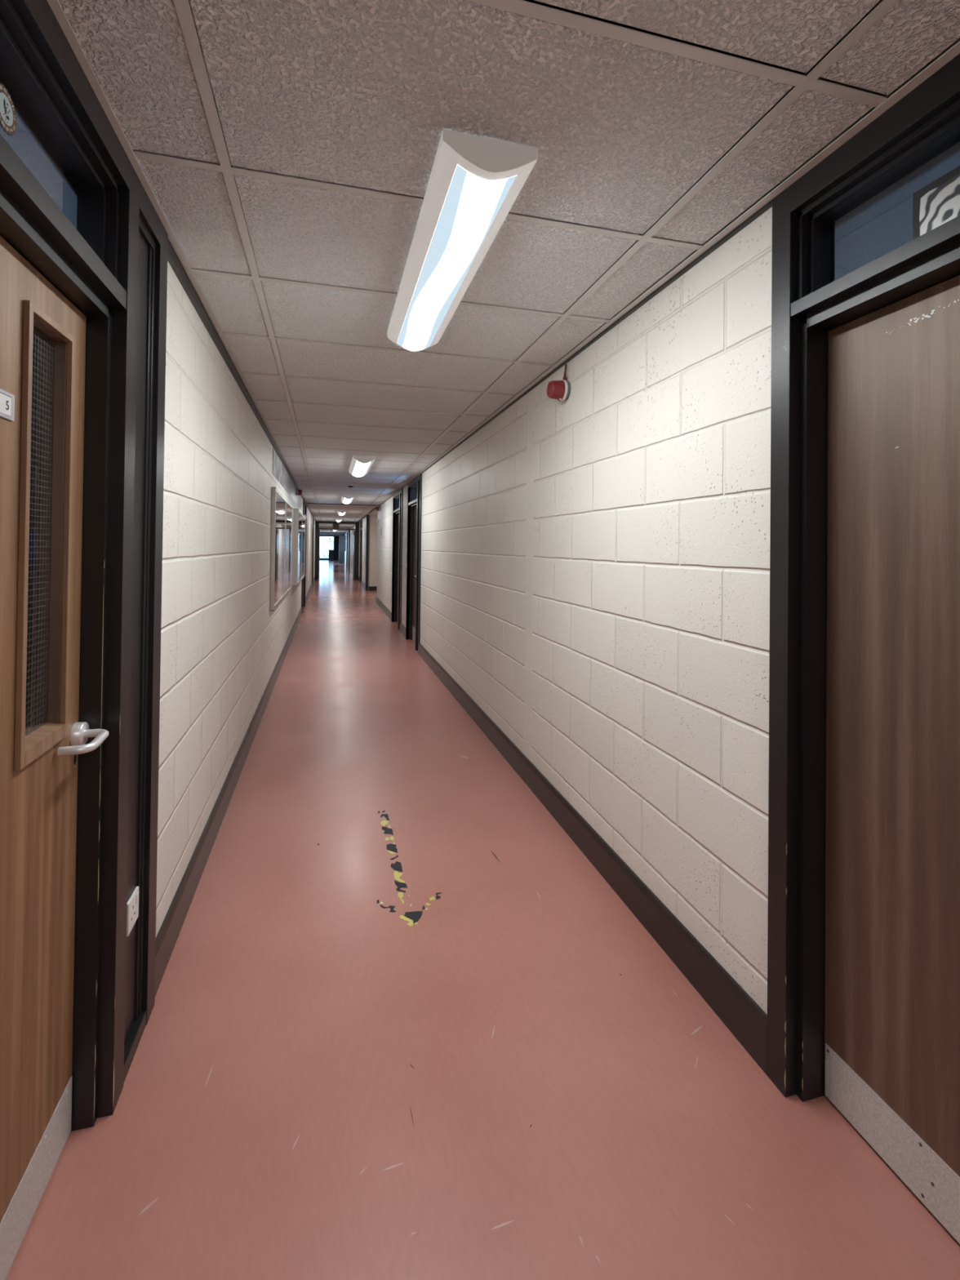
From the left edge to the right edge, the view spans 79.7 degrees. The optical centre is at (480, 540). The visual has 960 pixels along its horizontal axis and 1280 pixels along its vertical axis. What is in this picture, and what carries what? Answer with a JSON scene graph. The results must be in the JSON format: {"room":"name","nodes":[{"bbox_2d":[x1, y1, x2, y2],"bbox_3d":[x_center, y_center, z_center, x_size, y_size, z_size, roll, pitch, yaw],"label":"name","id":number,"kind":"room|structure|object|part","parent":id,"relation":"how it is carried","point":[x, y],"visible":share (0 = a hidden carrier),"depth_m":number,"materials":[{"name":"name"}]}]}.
{"room":"school corridor","nodes":[
{"label":"school corridor","id":0,"kind":"room"},
{"bbox_2d":[26,333,40,642],"bbox_3d":[-3.594,0.089,4.689,3.360,2.560,10.420,1,-1,-15],"label":"wall","id":1,"kind":"structure","parent":0,"point":[33,420],"depth_m":7.76,"materials":[{"name":"grey"}]},
{"bbox_2d":[28,531,36,571],"bbox_3d":[-6.153,0.149,7.944,0.050,0.550,0.500,1,-1,-15],"label":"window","id":2,"kind":"structure","parent":1,"relation":"in","point":[31,541],"depth_m":7.91,"materials":[{"name":"glass"}]},
{"bbox_2d":[155,260,315,937],"bbox_3d":[-2.939,0.122,8.998,0.100,2.600,27.700,1,-1,-15],"label":"wall","id":3,"kind":"structure","parent":0,"point":[222,644],"depth_m":2.44,"materials":[{"name":"white brick"}]},
{"bbox_2d":[0,0,168,1279],"bbox_3d":[-0.863,0.220,1.061,0.171,2.284,1.295,1,-1,-15],"label":"door","id":4,"kind":"structure","parent":3,"relation":"in","point":[83,243],"depth_m":1.26,"materials":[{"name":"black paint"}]},
{"bbox_3d":[-0.823,-0.239,0.970,0.004,0.047,0.141,1,-1,-15],"label":"number plate","id":5,"kind":"part","parent":4,"relation":"part of","materials":[{"name":"grey plastic"}]},
{"bbox_2d":[0,82,17,136],"bbox_3d":[-0.813,-0.739,0.986,0.002,0.075,0.075,1,-1,-15],"label":"round sticker","id":6,"kind":"object","parent":4,"relation":"attached to","point":[8,117],"visible":1,"depth_m":0.99,"materials":[{"name":"white"}]},
{"bbox_3d":[-0.834,1.290,0.925,0.003,0.122,0.823,1,-1,-15],"label":"kick plate","id":7,"kind":"part","parent":4,"relation":"part of","materials":[{"name":"metal"}]},
{"bbox_3d":[-0.904,-0.019,1.155,0.006,0.827,0.170,1,-1,-15],"label":"wired glass panel","id":8,"kind":"part","parent":4,"relation":"part of","materials":[{"name":"grey"}]},
{"bbox_3d":[-0.881,0.443,1.286,0.073,0.053,0.135,1,-1,-15],"label":"lever handle","id":9,"kind":"part","parent":4,"relation":"part of","materials":[{"name":"silver metal"}]},
{"bbox_2d":[126,886,138,936],"bbox_3d":[-0.930,0.991,1.542,0.011,0.084,0.084,1,-1,-15],"label":"power socket","id":10,"kind":"object","parent":4,"relation":"attached to","point":[132,904],"visible":0.9,"depth_m":1.53,"materials":[{"name":"white plastic"}]},
{"bbox_2d":[135,892,138,902],"bbox_3d":[-0.931,0.969,1.563,0.003,0.022,0.015,1,-1,-15],"label":"rocker switch","id":11,"kind":"object","parent":10,"relation":"attached to","point":[136,893],"depth_m":1.56,"materials":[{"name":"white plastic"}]},
{"bbox_3d":[-0.928,0.256,1.537,0.048,2.220,0.190,1,-1,-15],"label":"panel","id":12,"kind":"part","parent":4,"relation":"part of","materials":[{"name":"black paint"}]},
{"bbox_2d":[154,576,315,998],"bbox_3d":[-2.889,1.353,8.970,0.016,0.140,27.640,1,-1,-15],"label":"baseboard","id":13,"kind":"structure","parent":3,"relation":"attached to","point":[167,935],"depth_m":2.43,"materials":[{"name":"black rubber"}]},
{"bbox_2d":[272,447,282,484],"bbox_3d":[-2.006,-0.720,5.708,0.004,0.235,1.050,1,-1,-15],"label":"print","id":14,"kind":"object","parent":3,"relation":"attached to","point":[277,464],"visible":1,"depth_m":5.62},
{"bbox_2d":[269,487,293,610],"bbox_3d":[-2.190,0.083,6.427,0.038,1.104,2.693,1,-1,-15],"label":"notice board","id":15,"kind":"object","parent":3,"relation":"attached to","point":[282,511],"visible":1,"depth_m":5.79,"materials":[{"name":"silver metal"}]},
{"bbox_3d":[-2.013,0.078,5.797,0.004,1.028,1.313,1,-1,-15],"label":"sliding glass","id":16,"kind":"part","parent":15,"relation":"part of","materials":[{"name":"clear glass"}]},
{"bbox_3d":[-2.347,0.088,7.066,0.004,1.028,1.313,1,-1,-15],"label":"sliding glass","id":17,"kind":"part","parent":15,"relation":"part of","materials":[{"name":"clear glass"}]},
{"bbox_2d":[281,464,288,493],"bbox_3d":[-2.271,-0.712,6.713,0.004,0.235,0.970,1,-1,-15],"label":"print","id":18,"kind":"object","parent":3,"relation":"attached to","point":[285,475],"visible":1,"depth_m":6.67},
{"bbox_2d":[288,475,294,501],"bbox_3d":[-2.583,-0.703,7.898,0.004,0.235,1.420,1,-1,-15],"label":"print","id":19,"kind":"object","parent":3,"relation":"attached to","point":[291,485],"visible":1,"depth_m":7.72},
{"bbox_2d":[294,486,297,506],"bbox_3d":[-2.883,-0.694,9.034,0.004,0.235,0.870,1,-1,-15],"label":"print","id":20,"kind":"object","parent":3,"relation":"attached to","point":[295,495],"visible":0.79,"depth_m":8.87},
{"bbox_2d":[292,508,306,586],"bbox_3d":[-2.977,0.106,9.498,0.080,1.104,2.653,1,-1,-15],"label":"notice board","id":21,"kind":"object","parent":3,"relation":"attached to","point":[299,519],"visible":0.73,"depth_m":8.50,"materials":[{"name":"silver metal"}]},
{"bbox_3d":[-2.782,0.102,8.882,0.004,1.028,1.293,1,-1,-15],"label":"sliding glass","id":22,"kind":"part","parent":21,"relation":"part of","materials":[{"name":"clear glass"}]},
{"bbox_3d":[-3.111,0.111,10.133,0.004,1.028,1.293,1,-1,-15],"label":"sliding glass","id":23,"kind":"part","parent":21,"relation":"part of","materials":[{"name":"clear glass"}]},
{"bbox_2d":[297,495,300,508],"bbox_3d":[-3.112,-0.688,9.904,0.004,0.235,0.870,1,-1,-15],"label":"print","id":24,"kind":"object","parent":3,"relation":"attached to","point":[299,496],"visible":0.71,"depth_m":9.86},
{"bbox_2d":[296,488,302,495],"bbox_3d":[-2.809,-0.759,8.935,0.094,0.118,0.101,1,-1,-15],"label":"fire alarm sounder","id":25,"kind":"object","parent":3,"relation":"attached to","point":[299,492],"visible":0.99,"depth_m":8.90,"materials":[{"name":"red plastic"}]},
{"bbox_2d":[300,496,302,511],"bbox_3d":[-3.316,-0.682,10.678,0.004,0.235,0.670,1,-1,-15],"label":"print","id":26,"kind":"object","parent":3,"relation":"attached to","point":[300,496],"visible":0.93,"depth_m":10.51},
{"bbox_2d":[301,497,306,613],"bbox_3d":[-3.749,0.303,12.014,0.170,2.284,1.550,1,-1,-15],"label":"door","id":27,"kind":"structure","parent":3,"relation":"in","point":[304,504],"depth_m":12.64,"materials":[{"name":"black paint"}]},
{"bbox_2d":[311,516,314,587],"bbox_3d":[-5.558,0.355,18.880,0.170,2.284,0.950,1,-1,-15],"label":"door","id":28,"kind":"structure","parent":3,"relation":"in","point":[313,517],"depth_m":18.45,"materials":[{"name":"black paint"}]},
{"bbox_2d":[319,536,338,559],"bbox_3d":[-13.903,0.467,53.264,2.350,2.600,0.100,1,-1,-15],"label":"wall","id":29,"kind":"structure","parent":0,"point":[335,538],"depth_m":53.36,"materials":[{"name":"grey"}]},
{"bbox_2d":[319,536,333,559],"bbox_3d":[-14.230,0.622,53.124,1.450,2.100,0.060,1,-1,-15],"label":"window","id":30,"kind":"structure","parent":29,"relation":"in","point":[322,536],"depth_m":53.11,"materials":[{"name":"silver metal"}]},
{"bbox_2d":[315,520,359,536],"bbox_3d":[-9.848,-0.609,37.923,2.150,0.120,31.650,1,-1,-15],"label":"ceiling","id":31,"kind":"structure","parent":0,"point":[322,532],"depth_m":31.97,"materials":[{"name":"tile"}]},
{"bbox_2d":[338,520,359,572],"bbox_3d":[-8.971,0.364,38.172,0.500,2.600,31.800,1,-1,-15],"label":"wall","id":32,"kind":"structure","parent":0,"point":[342,538],"depth_m":42.88,"materials":[{"name":"grey"}]},
{"bbox_2d":[315,521,359,580],"bbox_3d":[-5.716,0.398,22.998,1.662,2.284,0.905,1,-1,-15],"label":"door frame","id":33,"kind":"structure","parent":32,"relation":"in","point":[335,524],"depth_m":22.64,"materials":[{"name":"black paint"}]},
{"bbox_3d":[-5.661,-0.578,22.609,0.240,0.203,0.060,1,-1,-15],"label":"panel","id":34,"kind":"part","parent":33,"relation":"part of","materials":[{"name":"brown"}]},
{"bbox_2d":[346,529,350,568],"bbox_3d":[-8.051,0.498,35.104,0.080,2.286,4.000,1,-1,-15],"label":"trim","id":35,"kind":"structure","parent":32,"relation":"attached to","point":[348,531],"depth_m":33.27,"materials":[{"name":"black paint"}]},
{"bbox_2d":[5,560,959,1279],"bbox_3d":[-6.886,1.602,24.493,7.600,0.120,59.900,1,-1,-15],"label":"floor","id":36,"kind":"structure","parent":0,"point":[311,1002],"depth_m":1.48,"materials":[{"name":"plastic"}]},
{"bbox_2d":[328,549,333,559],"bbox_3d":[-13.635,1.295,52.733,0.520,0.940,0.610,1,-1,-15],"label":"base cabinet","id":37,"kind":"object","parent":36,"relation":"on","point":[331,551],"visible":0.92,"depth_m":52.45,"materials":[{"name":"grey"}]},
{"bbox_3d":[-13.666,1.281,52.432,0.217,0.800,0.014,1,-1,-15],"label":"door","id":38,"kind":"part","parent":37,"relation":"part of","materials":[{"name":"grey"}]},
{"bbox_3d":[-13.450,1.284,52.489,0.217,0.800,0.014,1,-1,-15],"label":"door","id":39,"kind":"part","parent":37,"relation":"part of","materials":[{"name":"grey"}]},
{"bbox_2d":[377,810,441,926],"bbox_3d":[-0.347,1.383,2.511,0.252,0.001,0.932,1,-1,-15],"label":"arrow marking","id":40,"kind":"object","parent":36,"relation":"on","point":[414,917],"depth_m":2.32,"materials":[{"name":"black"}]},
{"bbox_2d":[138,755,752,1262],"bbox_3d":[-0.271,1.382,2.334,1.411,0.001,2.675,1,-1,-15],"label":"scuff marks","id":41,"kind":"object","parent":36,"relation":"on","point":[461,756],"visible":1,"depth_m":1.26,"materials":[{"name":"beige"}]},
{"bbox_2d":[57,0,959,521],"bbox_3d":[-5.551,-0.880,25.174,4.180,0.311,60.500,1,-1,-15],"label":"ceiling","id":42,"kind":"structure","parent":0,"point":[361,94],"depth_m":1.33,"materials":[{"name":"tile"}]},
{"bbox_2d":[335,518,342,522],"bbox_3d":[-5.025,-0.727,20.477,0.224,0.076,1.256,1,-1,-15],"label":"ceiling light","id":43,"kind":"object","parent":42,"relation":"attached to","point":[338,520],"visible":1,"depth_m":19.89,"materials":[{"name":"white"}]},
{"bbox_2d":[337,510,346,515],"bbox_3d":[-3.802,-0.762,15.835,0.224,0.076,1.256,1,-1,-15],"label":"ceiling light","id":44,"kind":"object","parent":42,"relation":"attached to","point":[341,513],"visible":1,"depth_m":15.25,"materials":[{"name":"white plastic"}]},
{"bbox_2d":[341,494,355,503],"bbox_3d":[-2.579,-0.798,11.193,0.224,0.076,1.256,1,-1,-15],"label":"ceiling light","id":45,"kind":"object","parent":42,"relation":"attached to","point":[346,499],"visible":1,"depth_m":10.75,"materials":[{"name":"white plastic"}]},
{"bbox_2d":[342,497,352,503],"bbox_3d":[-2.582,-0.773,11.202,0.144,0.026,1.208,1,-1,-15],"label":"diffuser","id":46,"kind":"object","parent":45,"relation":"attached to","point":[346,500],"depth_m":11.07,"materials":[{"name":"white plastic"}]},
{"bbox_2d":[348,455,375,477],"bbox_3d":[-1.357,-0.833,6.552,0.224,0.076,1.256,1,-1,-15],"label":"ceiling light","id":47,"kind":"object","parent":42,"relation":"attached to","point":[360,465],"visible":1,"depth_m":6.23,"materials":[{"name":"white plastic"}]},
{"bbox_2d":[352,461,370,476],"bbox_3d":[-1.359,-0.808,6.560,0.144,0.026,1.208,1,-1,-15],"label":"diffuser","id":48,"kind":"object","parent":47,"relation":"attached to","point":[359,469],"depth_m":6.46,"materials":[{"name":"white plastic"}]},
{"bbox_2d":[386,128,537,351],"bbox_3d":[-0.134,-0.869,1.910,0.224,0.076,1.256,1,-1,-15],"label":"ceiling light","id":49,"kind":"object","parent":42,"relation":"attached to","point":[474,182],"visible":1,"depth_m":1.56,"materials":[{"name":"white plastic"}]},
{"bbox_2d":[396,164,516,351],"bbox_3d":[-0.136,-0.844,1.919,0.144,0.026,1.208,1,-1,-15],"label":"diffuser","id":50,"kind":"object","parent":49,"relation":"attached to","point":[465,215],"depth_m":1.66,"materials":[{"name":"white plastic"}]},
{"bbox_2d":[133,0,899,521],"bbox_3d":[-1.172,-0.840,9.439,3.443,0.003,27.640,1,-1,-15],"label":"grid","id":51,"kind":"object","parent":42,"relation":"attached to","point":[811,82],"visible":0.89,"depth_m":1.40,"materials":[{"name":"white metal"}]},
{"bbox_2d":[358,0,959,1014],"bbox_3d":[-0.362,0.159,9.676,1.968,2.600,27.700,1,-1,-15],"label":"wall","id":52,"kind":"structure","parent":0,"point":[595,576],"depth_m":2.12,"materials":[{"name":"white brick"}]},
{"bbox_2d":[359,520,362,583],"bbox_3d":[-4.287,0.394,21.102,0.170,2.284,1.200,1,-1,-15],"label":"door","id":53,"kind":"structure","parent":52,"relation":"in","point":[361,521],"depth_m":21.57,"materials":[{"name":"black paint"}]},
{"bbox_2d":[365,515,368,591],"bbox_3d":[-3.416,0.363,17.412,0.070,2.286,0.100,1,-1,-15],"label":"trim","id":54,"kind":"structure","parent":52,"relation":"attached to","point":[367,516],"depth_m":17.36,"materials":[{"name":"black paint"}]},
{"bbox_2d":[391,488,403,629],"bbox_3d":[-1.336,0.307,9.778,0.170,2.284,1.315,1,-1,-15],"label":"door","id":55,"kind":"structure","parent":52,"relation":"in","point":[397,558],"depth_m":10.29,"materials":[{"name":"black paint"}]},
{"bbox_2d":[405,473,422,653],"bbox_3d":[-0.835,0.293,7.878,0.170,2.284,1.245,1,-1,-15],"label":"door","id":56,"kind":"structure","parent":52,"relation":"in","point":[413,553],"depth_m":8.26,"materials":[{"name":"black paint"}]},
{"bbox_3d":[-0.881,1.331,7.990,0.002,0.190,0.794,1,-1,-15],"label":"kick plate","id":57,"kind":"part","parent":56,"relation":"part of","materials":[{"name":"metal"}]},
{"bbox_3d":[-0.869,-0.667,8.008,0.004,0.226,0.836,1,-1,-15],"label":"fanlight glass","id":58,"kind":"part","parent":56,"relation":"part of","materials":[{"name":"glass"}]},
{"bbox_3d":[-0.766,0.321,7.420,0.028,2.220,0.185,1,-1,-15],"label":"panel","id":59,"kind":"part","parent":56,"relation":"part of","materials":[{"name":"black paint"}]},
{"bbox_2d":[167,196,775,521],"bbox_3d":[-2.804,-0.820,11.937,1.631,0.061,21.978,1,-1,-15],"label":"trim","id":60,"kind":"structure","parent":52,"relation":"attached to","point":[172,258],"depth_m":2.32,"materials":[{"name":"black paint"}]},
{"bbox_2d":[47,0,959,521],"bbox_3d":[-2.061,-0.860,9.205,1.646,0.022,27.640,1,-1,-15],"label":"trim","id":61,"kind":"structure","parent":52,"relation":"attached to","point":[55,5],"depth_m":1.47,"materials":[{"name":"white"}]},
{"bbox_2d":[546,364,570,400],"bbox_3d":[0.386,-0.783,2.838,0.094,0.184,0.101,1,-1,-15],"label":"fire alarm sounder","id":62,"kind":"object","parent":52,"relation":"attached to","point":[560,390],"visible":1,"depth_m":2.81,"materials":[{"name":"red plastic"}]},
{"bbox_2d":[358,576,767,1074],"bbox_3d":[-0.428,1.388,9.613,1.874,0.140,27.630,1,-1,-15],"label":"baseboard","id":63,"kind":"structure","parent":52,"relation":"attached to","point":[746,1020],"depth_m":2.09,"materials":[{"name":"black rubber"}]},
{"bbox_2d":[766,53,959,1244],"bbox_3d":[0.964,0.241,1.044,0.171,2.284,0.992,1,-1,-15],"label":"door","id":64,"kind":"structure","parent":52,"relation":"in","point":[864,929],"depth_m":1.32,"materials":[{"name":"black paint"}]},
{"bbox_3d":[0.957,1.309,1.050,0.003,0.127,0.783,1,-1,-15],"label":"kick plate","id":65,"kind":"part","parent":64,"relation":"part of","materials":[{"name":"metal"}]},
{"bbox_2d":[912,165,959,239],"bbox_3d":[0.935,-0.668,1.140,0.002,0.134,0.158,1,-1,-15],"label":"sticker","id":66,"kind":"object","parent":64,"relation":"attached to","point":[937,203],"visible":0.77,"depth_m":1.17,"materials":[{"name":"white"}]},
{"label":"outside","id":67,"kind":"structure","parent":0,"visible":0},
{"bbox_2d":[319,555,328,558],"bbox_3d":[-14.029,2.040,53.167,60.000,0.250,70.000,1,-1,-15],"label":"ground","id":68,"kind":"structure","parent":67,"point":[322,556],"depth_m":72.36,"materials":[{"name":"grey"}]},
{"bbox_2d":[319,537,333,558],"bbox_3d":[-15.566,0.806,59.475,2.476,2.384,2.588,1,-1,-15],"label":"shrub","id":69,"kind":"object","parent":68,"relation":"on","point":[330,539],"visible":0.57,"depth_m":59.31,"materials":[{"name":"green plant"}]}
]}

